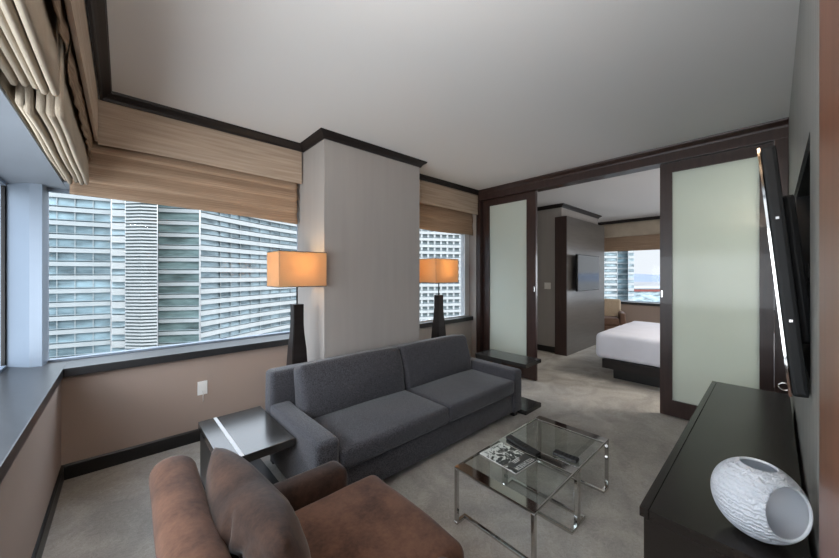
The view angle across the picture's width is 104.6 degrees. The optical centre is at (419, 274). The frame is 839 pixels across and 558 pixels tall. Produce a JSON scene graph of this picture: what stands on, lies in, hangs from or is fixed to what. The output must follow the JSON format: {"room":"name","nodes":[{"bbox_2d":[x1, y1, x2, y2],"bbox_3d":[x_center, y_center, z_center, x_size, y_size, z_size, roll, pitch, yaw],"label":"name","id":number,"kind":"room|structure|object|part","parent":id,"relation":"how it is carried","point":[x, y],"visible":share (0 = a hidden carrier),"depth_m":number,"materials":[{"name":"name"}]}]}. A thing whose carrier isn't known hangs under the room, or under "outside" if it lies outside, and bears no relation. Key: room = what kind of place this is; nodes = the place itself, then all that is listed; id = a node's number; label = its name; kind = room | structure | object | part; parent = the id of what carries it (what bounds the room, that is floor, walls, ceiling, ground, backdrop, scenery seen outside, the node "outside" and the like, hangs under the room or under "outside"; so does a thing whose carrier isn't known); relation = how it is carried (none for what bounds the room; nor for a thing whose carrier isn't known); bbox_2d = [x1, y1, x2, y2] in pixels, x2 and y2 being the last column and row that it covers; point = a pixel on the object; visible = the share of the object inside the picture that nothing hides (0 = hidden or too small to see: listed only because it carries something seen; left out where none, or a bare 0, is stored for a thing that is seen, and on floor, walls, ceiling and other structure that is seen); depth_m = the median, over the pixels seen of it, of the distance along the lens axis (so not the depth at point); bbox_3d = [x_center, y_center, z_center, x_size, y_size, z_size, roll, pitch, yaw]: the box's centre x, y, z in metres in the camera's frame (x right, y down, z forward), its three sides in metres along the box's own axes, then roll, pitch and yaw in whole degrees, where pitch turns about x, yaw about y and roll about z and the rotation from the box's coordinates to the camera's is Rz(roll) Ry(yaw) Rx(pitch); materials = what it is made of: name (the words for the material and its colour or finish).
{"room":"hotel room","nodes":[
{"label":"hotel room","id":0,"kind":"room"},
{"bbox_2d":[0,382,60,557],"bbox_3d":[-1.050,1.071,0.423,0.340,0.725,5.240,0,0,-42],"label":"wall","id":1,"kind":"structure","parent":0,"point":[26,490],"depth_m":1.51,"materials":[{"name":"beige paint"}]},
{"bbox_2d":[1,185,5,365],"bbox_3d":[-2.896,0.009,2.256,0.018,1.249,0.038,0,0,-42],"label":"trim","id":2,"kind":"structure","parent":1,"relation":"attached to","point":[3,187],"depth_m":2.24,"materials":[{"name":"black"}]},
{"bbox_2d":[0,178,68,483],"bbox_3d":[-1.119,0.036,0.509,0.354,1.345,5.060,0,0,-42],"label":"window frame","id":3,"kind":"structure","parent":1,"relation":"in","point":[25,392],"depth_m":2.26,"materials":[{"name":"metal"}]},
{"bbox_3d":[-1.207,0.006,0.387,0.060,1.285,5.000,0,0,-42],"label":"frame","id":4,"kind":"part","parent":3,"relation":"part of","materials":[{"name":"metal"}]},
{"bbox_3d":[-1.112,0.679,0.501,0.354,0.060,5.040,0,0,-42],"label":"sill","id":5,"kind":"part","parent":3,"relation":"part of","materials":[{"name":"stone"}]},
{"bbox_2d":[0,68,62,179],"bbox_3d":[-1.117,-0.959,0.503,0.350,0.614,5.050,0,0,-42],"label":"trim","id":6,"kind":"structure","parent":0,"point":[8,88],"depth_m":1.23,"materials":[{"name":"brown fabric"}]},
{"bbox_2d":[0,85,67,189],"bbox_3d":[-1.118,-0.643,0.503,0.348,0.015,5.050,0,0,-42],"label":"trim","id":7,"kind":"structure","parent":6,"relation":"attached to","point":[22,158],"depth_m":1.74,"materials":[{"name":"paint"}]},
{"bbox_2d":[0,0,69,96],"bbox_3d":[-0.470,-0.922,0.180,0.153,0.544,2.700,0,0,-42],"label":"roman shade","id":8,"kind":"object","parent":6,"relation":"attached to","point":[29,29],"visible":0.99,"depth_m":1.00,"materials":[{"name":"beige fabric"}]},
{"bbox_3d":[-0.414,-1.006,0.218,0.019,0.378,2.680,0,0,-42],"label":"shade panel","id":9,"kind":"part","parent":8,"relation":"part of","materials":[{"name":"fabric"}]},
{"bbox_2d":[15,30,91,184],"bbox_3d":[-1.846,-0.892,1.693,0.144,0.604,1.270,0,0,-42],"label":"roman shade","id":10,"kind":"object","parent":6,"relation":"attached to","point":[61,124],"visible":0.7,"depth_m":1.42,"materials":[{"name":"beige fabric"}]},
{"bbox_3d":[-1.802,-0.975,1.740,0.017,0.437,1.200,0,0,-42],"label":"shade panel","id":11,"kind":"part","parent":10,"relation":"part of","materials":[{"name":"fabric"}]},
{"bbox_2d":[61,345,287,464],"bbox_3d":[-2.007,1.071,2.937,1.638,0.725,0.355,0,0,-42],"label":"wall","id":12,"kind":"structure","parent":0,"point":[104,412],"depth_m":2.59,"materials":[{"name":"beige paint"}]},
{"bbox_2d":[31,429,199,557],"bbox_3d":[0.695,1.381,1.952,4.300,0.105,4.745,0,0,-42],"label":"baseboard","id":13,"kind":"structure","parent":12,"relation":"attached to","point":[89,465],"depth_m":2.38,"materials":[{"name":"black wood"}]},
{"bbox_2d":[48,131,289,376],"bbox_3d":[-1.934,-0.279,2.940,1.930,1.975,0.369,0,0,-42],"label":"window","id":14,"kind":"structure","parent":12,"relation":"attached to","point":[115,360],"depth_m":2.67,"materials":[{"name":"metal"}]},
{"bbox_3d":[-1.896,0.679,2.975,1.826,0.060,0.369,0,0,-42],"label":"sill","id":15,"kind":"part","parent":14,"relation":"part of","materials":[{"name":"stone"}]},
{"bbox_2d":[69,99,301,223],"bbox_3d":[-1.777,-0.855,2.709,1.570,0.712,0.102,0,0,-42],"label":"roman shade","id":16,"kind":"object","parent":14,"relation":"attached to","point":[140,156],"visible":0.95,"depth_m":2.61,"materials":[{"name":"fabric"}]},
{"bbox_2d":[197,380,206,401],"bbox_3d":[-1.872,1.015,2.798,0.072,0.178,0.033,0,0,-42],"label":"power outlet","id":17,"kind":"object","parent":12,"relation":"attached to","point":[202,385],"visible":1,"depth_m":2.80,"materials":[{"name":"white plastic"}]},
{"bbox_3d":[-1.881,0.984,2.808,0.072,0.116,0.007,0,0,-42],"label":"plate","id":18,"kind":"part","parent":17,"relation":"part of","materials":[{"name":"white plastic"}]},
{"bbox_2d":[297,139,418,361],"bbox_3d":[-0.761,0.084,3.639,1.148,2.700,1.000,0,0,-42],"label":"wall pier","id":19,"kind":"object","parent":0,"point":[359,208],"visible":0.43,"depth_m":3.16,"materials":[{"name":"paint"}]},
{"bbox_2d":[300,128,426,167],"bbox_3d":[-0.550,-1.235,3.408,1.272,0.060,0.509,0,0,-42],"label":"trim","id":20,"kind":"structure","parent":19,"relation":"attached to","point":[320,134],"depth_m":3.09,"materials":[{"name":"brown wood"}]},
{"bbox_2d":[42,345,688,557],"bbox_3d":[2.359,1.494,3.645,9.800,0.120,5.400,0,0,-42],"label":"floor","id":21,"kind":"structure","parent":0,"point":[104,513],"depth_m":2.20,"materials":[{"name":"carpet"}]},
{"bbox_2d":[198,406,295,488],"bbox_3d":[-1.144,1.224,2.117,0.400,0.421,0.670,0,0,-43],"label":"side table","id":22,"kind":"object","parent":21,"relation":"on","point":[253,434],"visible":0.48,"depth_m":2.10,"materials":[{"name":"paint"}]},
{"bbox_3d":[-1.264,1.226,2.004,0.050,0.327,0.640,0,0,-43],"label":"panel","id":23,"kind":"part","parent":22,"relation":"part of","materials":[{"name":"black"}]},
{"bbox_2d":[267,250,326,365],"bbox_3d":[-1.053,0.623,2.787,0.404,1.622,0.296,0,0,-42],"label":"floor lamp","id":24,"kind":"object","parent":21,"relation":"on","point":[296,269],"visible":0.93,"depth_m":2.72,"materials":[{"name":"fabric"}]},
{"bbox_3d":[-1.053,0.102,2.787,0.404,0.005,0.296,0,0,-42],"label":"shade trim","id":25,"kind":"part","parent":24,"relation":"part of","materials":[{"name":"black"}]},
{"bbox_3d":[-1.053,-0.186,2.787,0.404,0.005,0.296,0,0,-42],"label":"shade trim","id":26,"kind":"part","parent":24,"relation":"part of","materials":[{"name":"black"}]},
{"bbox_3d":[-1.053,-0.042,2.787,0.400,0.288,0.292,0,0,-42],"label":"lamp shade","id":27,"kind":"part","parent":24,"relation":"part of","materials":[{"name":"fabric"}]},
{"bbox_2d":[149,455,464,557],"bbox_3d":[-0.362,1.060,1.181,0.933,0.747,0.963,0,0,-42],"label":"armchair","id":28,"kind":"object","parent":21,"relation":"on","point":[366,518],"visible":0.89,"depth_m":1.23,"materials":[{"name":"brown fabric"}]},
{"bbox_3d":[-0.638,1.020,0.926,0.177,0.666,0.958,0,0,-42],"label":"backrest","id":29,"kind":"part","parent":28,"relation":"part of","materials":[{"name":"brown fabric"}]},
{"bbox_2d":[205,447,310,557],"bbox_3d":[-0.530,0.886,1.010,0.728,0.516,0.283,0,0,45],"label":"throw pillow","id":30,"kind":"object","parent":28,"relation":"on","point":[254,519],"visible":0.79,"depth_m":0.90,"materials":[{"name":"brown fabric"}]},
{"bbox_3d":[-0.619,1.170,1.470,0.612,0.429,0.161,0,0,-42],"label":"armrest","id":31,"kind":"part","parent":28,"relation":"part of","materials":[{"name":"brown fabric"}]},
{"bbox_2d":[295,475,464,557],"bbox_3d":[-0.281,1.110,1.238,0.730,0.217,0.647,0,0,-42],"label":"seat cushion","id":32,"kind":"object","parent":28,"relation":"on","point":[366,518],"depth_m":1.30,"materials":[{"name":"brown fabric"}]},
{"bbox_2d":[265,334,520,486],"bbox_3d":[-0.072,1.052,2.896,2.208,0.765,0.946,0,0,-42],"label":"sofa","id":33,"kind":"object","parent":21,"relation":"on","point":[379,412],"visible":0.93,"depth_m":2.49,"materials":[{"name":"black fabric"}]},
{"bbox_3d":[-0.791,1.173,2.162,0.154,0.431,0.807,0,0,-42],"label":"armrest","id":34,"kind":"part","parent":33,"relation":"part of","materials":[{"name":"grey fabric"}]},
{"bbox_2d":[294,348,404,418],"bbox_3d":[-0.548,0.883,2.711,0.956,0.427,0.261,0,-11,-42],"label":"cushion","id":35,"kind":"object","parent":33,"relation":"on","point":[323,389],"depth_m":2.55,"materials":[{"name":"grey fabric"}]},
{"bbox_3d":[-0.334,1.049,3.182,2.199,0.651,0.168,0,0,-42],"label":"backrest","id":36,"kind":"part","parent":33,"relation":"part of","materials":[{"name":"grey fabric"}]},
{"bbox_2d":[313,390,447,469],"bbox_3d":[-0.325,1.112,2.466,0.953,0.169,0.652,0,0,-42],"label":"seat cushion","id":37,"kind":"object","parent":33,"relation":"on","point":[367,430],"depth_m":2.31,"materials":[{"name":"grey fabric"}]},
{"bbox_3d":[-0.081,1.264,2.906,2.020,0.240,0.880,0,0,-42],"label":"frame","id":38,"kind":"part","parent":33,"relation":"part of","materials":[{"name":"grey fabric"}]},
{"bbox_2d":[395,335,470,388],"bbox_3d":[0.157,0.883,3.353,0.952,0.422,0.258,0,-11,-42],"label":"cushion","id":39,"kind":"object","parent":33,"relation":"on","point":[426,362],"depth_m":3.20,"materials":[{"name":"grey fabric"}]},
{"bbox_2d":[405,369,513,421],"bbox_3d":[0.379,1.112,3.110,0.953,0.168,0.653,0,0,-42],"label":"seat cushion","id":40,"kind":"object","parent":33,"relation":"on","point":[465,393],"depth_m":2.96,"materials":[{"name":"grey fabric"}]},
{"bbox_3d":[0.725,1.172,3.547,0.155,0.429,0.809,0,0,-42],"label":"armrest","id":41,"kind":"part","parent":33,"relation":"part of","materials":[{"name":"grey fabric"}]},
{"bbox_2d":[419,258,458,338],"bbox_3d":[0.238,0.623,4.010,0.404,1.622,0.296,0,0,-42],"label":"floor lamp","id":42,"kind":"object","parent":21,"relation":"on","point":[431,270],"visible":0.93,"depth_m":3.94,"materials":[{"name":"fabric"}]},
{"bbox_3d":[0.238,-0.042,4.010,0.400,0.288,0.292,0,0,-42],"label":"lamp shade","id":43,"kind":"part","parent":42,"relation":"part of","materials":[{"name":"fabric"}]},
{"bbox_2d":[475,349,540,414],"bbox_3d":[0.983,1.175,3.634,0.323,0.517,0.640,0,0,-42],"label":"side table","id":44,"kind":"object","parent":21,"relation":"on","point":[528,406],"visible":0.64,"depth_m":3.52,"materials":[{"name":"paint"}]},
{"bbox_3d":[0.778,1.173,3.663,0.040,0.433,0.320,0,0,-42],"label":"panel","id":45,"kind":"part","parent":44,"relation":"part of","materials":[{"name":"black wood"}]},
{"bbox_2d":[454,437,578,557],"bbox_3d":[0.553,1.270,1.853,0.503,0.329,0.494,0,0,-42],"label":"coffee table","id":46,"kind":"object","parent":21,"relation":"on","point":[499,488],"visible":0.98,"depth_m":1.81,"materials":[{"name":"clear glass"}]},
{"bbox_3d":[0.215,1.268,1.865,0.020,0.300,0.020,0,0,-42],"label":"leg","id":47,"kind":"part","parent":46,"relation":"part of","materials":[{"name":"silver metal"}]},
{"bbox_3d":[0.571,1.268,2.190,0.020,0.300,0.020,0,0,-42],"label":"leg","id":48,"kind":"part","parent":46,"relation":"part of","materials":[{"name":"silver metal"}]},
{"bbox_2d":[480,442,536,473],"bbox_3d":[0.534,1.100,1.954,0.210,0.007,0.262,0,0,-38],"label":"magazine","id":49,"kind":"object","parent":46,"relation":"on","point":[513,460],"visible":1,"depth_m":1.94,"materials":[{"name":"white paper"}]},
{"bbox_3d":[0.553,1.111,1.853,0.503,0.013,0.494,0,0,-42],"label":"frame","id":50,"kind":"part","parent":46,"relation":"part of","materials":[{"name":"silver metal"}]},
{"bbox_2d":[506,435,540,456],"bbox_3d":[0.660,1.093,2.072,0.048,0.022,0.250,0,0,-29],"label":"remote control","id":51,"kind":"object","parent":46,"relation":"on","point":[516,441],"visible":1,"depth_m":2.05,"materials":[{"name":"black plastic"}]},
{"bbox_3d":[0.534,1.268,1.515,0.020,0.300,0.020,0,0,-42],"label":"leg","id":52,"kind":"part","parent":46,"relation":"part of","materials":[{"name":"silver metal"}]},
{"bbox_3d":[0.891,1.268,1.840,0.020,0.300,0.020,0,0,-42],"label":"leg","id":53,"kind":"part","parent":46,"relation":"part of","materials":[{"name":"silver metal"}]},
{"bbox_2d":[504,415,608,525],"bbox_3d":[0.923,1.270,2.191,0.491,0.329,0.494,0,0,-42],"label":"coffee table","id":54,"kind":"object","parent":21,"relation":"on","point":[540,419],"visible":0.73,"depth_m":2.18,"materials":[{"name":"clear glass"}]},
{"bbox_3d":[0.937,1.268,2.525,0.020,0.300,0.020,0,0,-42],"label":"leg","id":55,"kind":"part","parent":54,"relation":"part of","materials":[{"name":"silver metal"}]},
{"bbox_3d":[0.923,1.111,2.191,0.491,0.013,0.494,0,0,-42],"label":"frame","id":56,"kind":"part","parent":54,"relation":"part of","materials":[{"name":"silver metal"}]},
{"bbox_2d":[553,449,578,463],"bbox_3d":[0.879,1.093,1.947,0.140,0.022,0.048,0,0,45],"label":"remote control","id":57,"kind":"object","parent":54,"relation":"on","point":[558,453],"visible":1,"depth_m":1.94,"materials":[{"name":"black plastic"}]},
{"bbox_3d":[0.909,1.268,1.857,0.020,0.300,0.020,0,0,-42],"label":"leg","id":58,"kind":"part","parent":54,"relation":"part of","materials":[{"name":"silver metal"}]},
{"bbox_3d":[1.257,1.268,2.175,0.020,0.300,0.020,0,0,-42],"label":"leg","id":59,"kind":"part","parent":54,"relation":"part of","materials":[{"name":"silver metal"}]},
{"bbox_2d":[604,299,625,330],"bbox_3d":[4.233,1.000,7.350,0.713,0.868,0.673,0,0,28],"label":"armchair","id":60,"kind":"object","parent":21,"relation":"on","point":[613,315],"visible":0.38,"depth_m":7.30,"materials":[{"name":"beige fabric"}]},
{"bbox_2d":[604,315,619,325],"bbox_3d":[4.208,1.034,7.301,0.483,0.181,0.542,0,0,28],"label":"seat cushion","id":61,"kind":"object","parent":60,"relation":"on","point":[609,320],"depth_m":7.05,"materials":[{"name":"brown fabric"}]},
{"bbox_3d":[4.217,1.214,7.319,0.623,0.221,0.602,0,0,28],"label":"frame","id":62,"kind":"part","parent":60,"relation":"part of","materials":[{"name":"brown fabric"}]},
{"bbox_3d":[4.338,0.834,7.549,0.603,0.540,0.133,0,-12,28],"label":"backrest","id":63,"kind":"part","parent":60,"relation":"part of","materials":[{"name":"beige fabric"}]},
{"bbox_3d":[4.483,1.055,7.180,0.113,0.459,0.561,0,0,28],"label":"armrest","id":64,"kind":"part","parent":60,"relation":"part of","materials":[{"name":"brown fabric"}]},
{"bbox_2d":[596,321,659,387],"bbox_3d":[4.065,0.909,4.053,1.800,1.050,2.893,0,0,-42],"label":"bed","id":65,"kind":"object","parent":21,"relation":"on","point":[631,349],"visible":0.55,"depth_m":4.27,"materials":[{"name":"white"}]},
{"bbox_2d":[639,381,810,557],"bbox_3d":[1.517,1.094,1.541,1.841,0.680,0.362,0,0,-42],"label":"media console","id":66,"kind":"object","parent":21,"relation":"on","point":[680,512],"visible":0.7,"depth_m":1.26,"materials":[{"name":"brown wood"}]},
{"bbox_3d":[0.852,1.079,0.926,0.030,0.589,0.350,0,0,-42],"label":"panel","id":67,"kind":"part","parent":66,"relation":"part of","materials":[{"name":"brown wood"}]},
{"bbox_2d":[710,456,812,544],"bbox_3d":[0.976,0.650,0.944,0.204,0.205,0.188,0,0,-4],"label":"vase","id":68,"kind":"object","parent":66,"relation":"on","point":[756,496],"visible":1,"depth_m":0.91,"materials":[{"name":"white ceramic"}]},
{"bbox_2d":[57,0,799,221],"bbox_3d":[2.359,-1.341,3.645,9.800,0.150,5.400,0,0,-42],"label":"ceiling","id":69,"kind":"structure","parent":0,"point":[485,93],"depth_m":2.03,"materials":[{"name":"white paint"}]},
{"bbox_2d":[64,0,97,140],"bbox_3d":[-0.681,-1.061,0.543,0.017,0.320,4.480,0,0,-42],"label":"valance board","id":70,"kind":"object","parent":69,"relation":"attached to","point":[76,9],"visible":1,"depth_m":1.48,"materials":[{"name":"wood"}]},
{"bbox_2d":[87,0,303,152],"bbox_3d":[-0.145,-1.235,1.047,1.438,0.060,4.543,0,0,-42],"label":"trim","id":71,"kind":"structure","parent":69,"relation":"attached to","point":[97,9],"depth_m":2.30,"materials":[{"name":"brown wood"}]},
{"bbox_2d":[419,214,475,357],"bbox_3d":[0.275,0.084,4.582,1.654,2.700,0.225,0,0,-42],"label":"wall","id":72,"kind":"structure","parent":0,"point":[466,328],"depth_m":4.99,"materials":[{"name":"paint"}]},
{"bbox_2d":[419,228,472,327],"bbox_3d":[0.210,-0.279,4.556,1.524,1.975,0.175,0,0,-42],"label":"window","id":73,"kind":"structure","parent":72,"relation":"in","point":[464,316],"depth_m":5.02,"materials":[{"name":"white metal"}]},
{"bbox_3d":[0.213,0.679,4.552,1.521,0.060,0.165,0,0,-42],"label":"sill","id":74,"kind":"part","parent":73,"relation":"part of","materials":[{"name":"stone"}]},
{"bbox_2d":[419,180,477,234],"bbox_3d":[0.294,-0.898,4.470,1.524,0.620,0.124,0,0,-42],"label":"roman shade","id":75,"kind":"object","parent":72,"relation":"attached to","point":[444,209],"visible":0.79,"depth_m":4.53,"materials":[{"name":"fabric"}]},
{"bbox_3d":[0.260,-0.787,4.498,1.510,0.398,0.036,0,0,-42],"label":"shade panel","id":76,"kind":"part","parent":75,"relation":"part of","materials":[{"name":"fabric"}]},
{"bbox_2d":[419,173,478,194],"bbox_3d":[0.344,-1.235,4.417,1.534,0.060,0.062,0,0,-42],"label":"trim","id":77,"kind":"structure","parent":72,"relation":"attached to","point":[423,177],"depth_m":4.45,"materials":[{"name":"brown wood"}]},
{"bbox_2d":[476,201,482,352],"bbox_3d":[0.960,0.158,5.005,0.170,2.553,0.072,0,0,-42],"label":"trim","id":78,"kind":"structure","parent":72,"relation":"attached to","point":[479,218],"depth_m":4.95,"materials":[{"name":"brown wood"}]},
{"bbox_2d":[483,191,536,380],"bbox_3d":[1.272,0.152,4.649,0.060,2.540,0.860,0,0,-42],"label":"door","id":79,"kind":"structure","parent":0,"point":[509,222],"depth_m":4.61,"materials":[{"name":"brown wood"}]},
{"bbox_3d":[1.270,0.125,4.662,0.012,2.298,0.610,0,0,-42],"label":"frosted pane","id":80,"kind":"part","parent":79,"relation":"part of","materials":[{"name":"white glass"}]},
{"bbox_2d":[537,207,597,346],"bbox_3d":[2.827,0.084,6.632,4.880,2.700,0.820,0,0,-42],"label":"wall","id":81,"kind":"structure","parent":0,"point":[545,218],"depth_m":6.05,"materials":[{"name":"paint"}]},
{"bbox_2d":[537,344,554,352],"bbox_3d":[1.722,1.381,5.491,1.690,0.105,0.455,0,0,-42],"label":"baseboard","id":82,"kind":"structure","parent":81,"relation":"attached to","point":[539,347],"depth_m":6.03,"materials":[{"name":"black wood"}]},
{"bbox_2d":[544,283,550,288],"bbox_3d":[2.377,0.214,6.018,0.013,0.120,0.120,0,0,-42],"label":"light switch","id":83,"kind":"object","parent":81,"relation":"attached to","point":[546,285],"visible":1,"depth_m":6.02,"materials":[{"name":"white plastic"}]},
{"bbox_2d":[537,203,601,218],"bbox_3d":[2.452,-1.235,6.058,3.532,0.060,0.602,0,0,-42],"label":"trim","id":84,"kind":"structure","parent":81,"relation":"attached to","point":[563,205],"depth_m":6.08,"materials":[{"name":"brown wood"}]},
{"bbox_2d":[598,216,659,224],"bbox_3d":[5.670,-1.235,6.527,0.062,0.060,4.390,0,0,-42],"label":"trim","id":85,"kind":"structure","parent":81,"relation":"attached to","point":[653,217],"depth_m":7.44,"materials":[{"name":"brown wood"}]},
{"bbox_2d":[567,216,603,355],"bbox_3d":[3.201,0.204,6.385,1.860,2.460,0.210,0,0,-42],"label":"wall","id":86,"kind":"structure","parent":0,"point":[585,309],"depth_m":6.17,"materials":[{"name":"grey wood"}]},
{"bbox_2d":[555,216,566,355],"bbox_3d":[2.510,0.204,5.754,0.012,2.460,0.208,0,0,-42],"label":"trim","id":87,"kind":"structure","parent":86,"relation":"attached to","point":[560,222],"depth_m":5.74,"materials":[{"name":"brown wood"}]},
{"bbox_2d":[576,254,598,291],"bbox_3d":[3.129,-0.026,6.094,1.040,0.660,0.120,0,0,-42],"label":"television","id":88,"kind":"object","parent":86,"relation":"attached to","point":[587,266],"visible":1,"depth_m":5.99,"materials":[{"name":"plastic"}]},
{"bbox_2d":[621,304,659,322],"bbox_3d":[5.934,1.071,6.774,0.300,0.725,4.400,0,0,-42],"label":"wall","id":89,"kind":"structure","parent":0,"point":[644,313],"depth_m":7.46,"materials":[{"name":"brown paint"}]},
{"bbox_2d":[620,300,659,305],"bbox_3d":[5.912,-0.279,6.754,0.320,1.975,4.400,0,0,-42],"label":"window sill","id":90,"kind":"structure","parent":89,"relation":"attached to","point":[622,301],"depth_m":7.46,"materials":[{"name":"metal"}]},
{"bbox_3d":[5.952,0.006,6.791,0.050,1.285,4.400,0,0,-42],"label":"frame","id":91,"kind":"part","parent":90,"relation":"part of","materials":[{"name":"metal"}]},
{"bbox_2d":[789,0,838,557],"bbox_3d":[1.793,0.084,1.314,3.820,2.700,0.362,0,0,-42],"label":"wall","id":92,"kind":"structure","parent":0,"point":[828,9],"depth_m":0.60,"materials":[{"name":"grey paint"}]},
{"bbox_2d":[478,126,788,200],"bbox_3d":[2.003,-1.173,3.864,0.170,0.106,3.165,0,0,-42],"label":"trim","id":93,"kind":"structure","parent":92,"relation":"attached to","point":[654,162],"depth_m":3.40,"materials":[{"name":"brown wood"}]},
{"bbox_2d":[478,117,788,194],"bbox_3d":[1.933,-1.235,3.784,0.062,0.060,3.140,0,0,-42],"label":"trim","id":94,"kind":"structure","parent":92,"relation":"attached to","point":[784,122],"depth_m":3.27,"materials":[{"name":"brown wood"}]},
{"bbox_2d":[660,142,773,419],"bbox_3d":[2.742,0.152,3.040,0.060,2.540,0.789,0,0,-42],"label":"door","id":95,"kind":"structure","parent":92,"relation":"in","point":[717,280],"depth_m":3.04,"materials":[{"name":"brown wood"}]},
{"bbox_3d":[2.752,0.120,3.039,0.012,2.288,0.604,0,0,-42],"label":"frosted pane","id":96,"kind":"part","parent":95,"relation":"part of","materials":[{"name":"white glass"}]},
{"bbox_2d":[774,137,788,394],"bbox_3d":[3.043,0.158,2.726,0.170,2.553,0.079,0,0,-42],"label":"trim","id":97,"kind":"structure","parent":92,"relation":"attached to","point":[782,145],"depth_m":2.67,"materials":[{"name":"brown wood"}]},
{"bbox_2d":[757,145,809,397],"bbox_3d":[1.712,-0.017,1.388,1.204,0.830,0.340,0,0,-42],"label":"television","id":98,"kind":"object","parent":92,"relation":"attached to","point":[790,283],"visible":0.99,"depth_m":1.07,"materials":[{"name":"plastic"}]},
{"bbox_2d":[796,148,809,380],"bbox_3d":[1.873,-0.036,1.434,1.340,0.880,0.230,0,0,-42],"label":"niche","id":99,"kind":"object","parent":92,"relation":"attached to","point":[803,193],"visible":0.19,"depth_m":1.93,"materials":[{"name":"black"}]},
{"bbox_3d":[5.720,0.084,3.464,4.880,2.700,0.200,0,0,-42],"label":"wall","id":100,"kind":"structure","parent":0,"visible":0},
{"bbox_2d":[601,219,659,251],"bbox_3d":[5.742,-0.878,6.593,0.097,0.665,4.370,0,0,-42],"label":"roman shade","id":101,"kind":"object","parent":100,"relation":"attached to","point":[637,235],"visible":0.33,"depth_m":7.48,"materials":[{"name":"beige fabric"}]},
{"bbox_3d":[5.764,-0.766,6.613,0.037,0.440,4.370,0,0,-42],"label":"shade panel","id":102,"kind":"part","parent":101,"relation":"part of","materials":[{"name":"fabric"}]},
{"label":"outside","id":103,"kind":"structure","parent":0,"visible":0},
{"bbox_2d":[111,279,659,351],"bbox_3d":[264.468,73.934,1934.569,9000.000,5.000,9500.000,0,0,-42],"label":"ground","id":104,"kind":"structure","parent":103,"point":[635,283],"depth_m":1091.78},
{"bbox_2d":[49,192,110,358],"bbox_3d":[-95.406,19.434,78.491,30.503,104.000,27.394,0,0,-42],"label":"tower block","id":105,"kind":"object","parent":104,"relation":"on","point":[79,226],"visible":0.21,"depth_m":76.21,"materials":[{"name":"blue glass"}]},
{"bbox_2d":[112,199,124,351],"bbox_3d":[-77.252,19.434,83.027,2.674,104.000,16.321,0,0,-42],"label":"tower block","id":106,"kind":"object","parent":104,"relation":"on","point":[118,206],"visible":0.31,"depth_m":77.88,"materials":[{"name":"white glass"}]},
{"bbox_2d":[125,201,156,349],"bbox_3d":[-70.589,19.334,82.513,6.414,104.200,18.922,0,0,-42],"label":"tower block","id":107,"kind":"object","parent":104,"relation":"on","point":[140,218],"visible":0.29,"depth_m":76.66,"materials":[{"name":"white concrete"}]},
{"bbox_2d":[158,205,198,345],"bbox_3d":[-67.568,18.434,91.485,10.593,106.000,21.196,0,0,-42],"label":"tower block","id":108,"kind":"object","parent":104,"relation":"on","point":[178,228],"visible":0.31,"depth_m":84.89,"materials":[{"name":"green glass"}]},
{"bbox_2d":[200,210,296,340],"bbox_3d":[-52.101,16.134,132.994,70.451,110.600,48.841,0,0,-42],"label":"tower block","id":109,"kind":"object","parent":104,"relation":"on","point":[236,300],"visible":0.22,"depth_m":105.78,"materials":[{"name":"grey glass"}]},
{"bbox_2d":[419,229,460,320],"bbox_3d":[6.080,6.434,167.245,50.662,130.000,37.390,0,0,-42],"label":"tower block","id":110,"kind":"object","parent":104,"relation":"on","point":[432,244],"visible":0.06,"depth_m":154.43,"materials":[{"name":"white concrete"}]},
{"bbox_2d":[604,251,616,298],"bbox_3d":[115.509,5.434,200.658,34.090,132.000,16.742,0,0,-42],"label":"tower block","id":111,"kind":"object","parent":104,"relation":"on","point":[610,258],"visible":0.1,"depth_m":190.00,"materials":[{"name":"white glass"}]},
{"bbox_2d":[617,251,627,300],"bbox_3d":[129.711,5.434,207.040,30.455,132.000,11.105,0,0,-42],"label":"tower block","id":112,"kind":"object","parent":104,"relation":"on","point":[622,256],"visible":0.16,"depth_m":196.37,"materials":[{"name":"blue glass"}]},
{"bbox_2d":[628,251,633,300],"bbox_3d":[132.264,5.434,202.596,28.921,132.000,8.624,0,0,-42],"label":"tower block","id":113,"kind":"object","parent":104,"relation":"on","point":[630,253],"visible":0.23,"depth_m":192.05,"materials":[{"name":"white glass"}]},
{"bbox_2d":[634,274,659,281],"bbox_3d":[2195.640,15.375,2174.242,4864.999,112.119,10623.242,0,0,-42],"label":"hills","id":114,"kind":"structure","parent":104,"relation":"on","point":[637,277],"depth_m":3368.67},
{"bbox_2d":[634,286,659,301],"bbox_3d":[229.142,42.234,327.615,131.855,58.400,82.401,0,0,-42],"label":"building","id":115,"kind":"structure","parent":104,"relation":"on","point":[641,293],"depth_m":300.01,"materials":[{"name":"white glass"}]}
]}

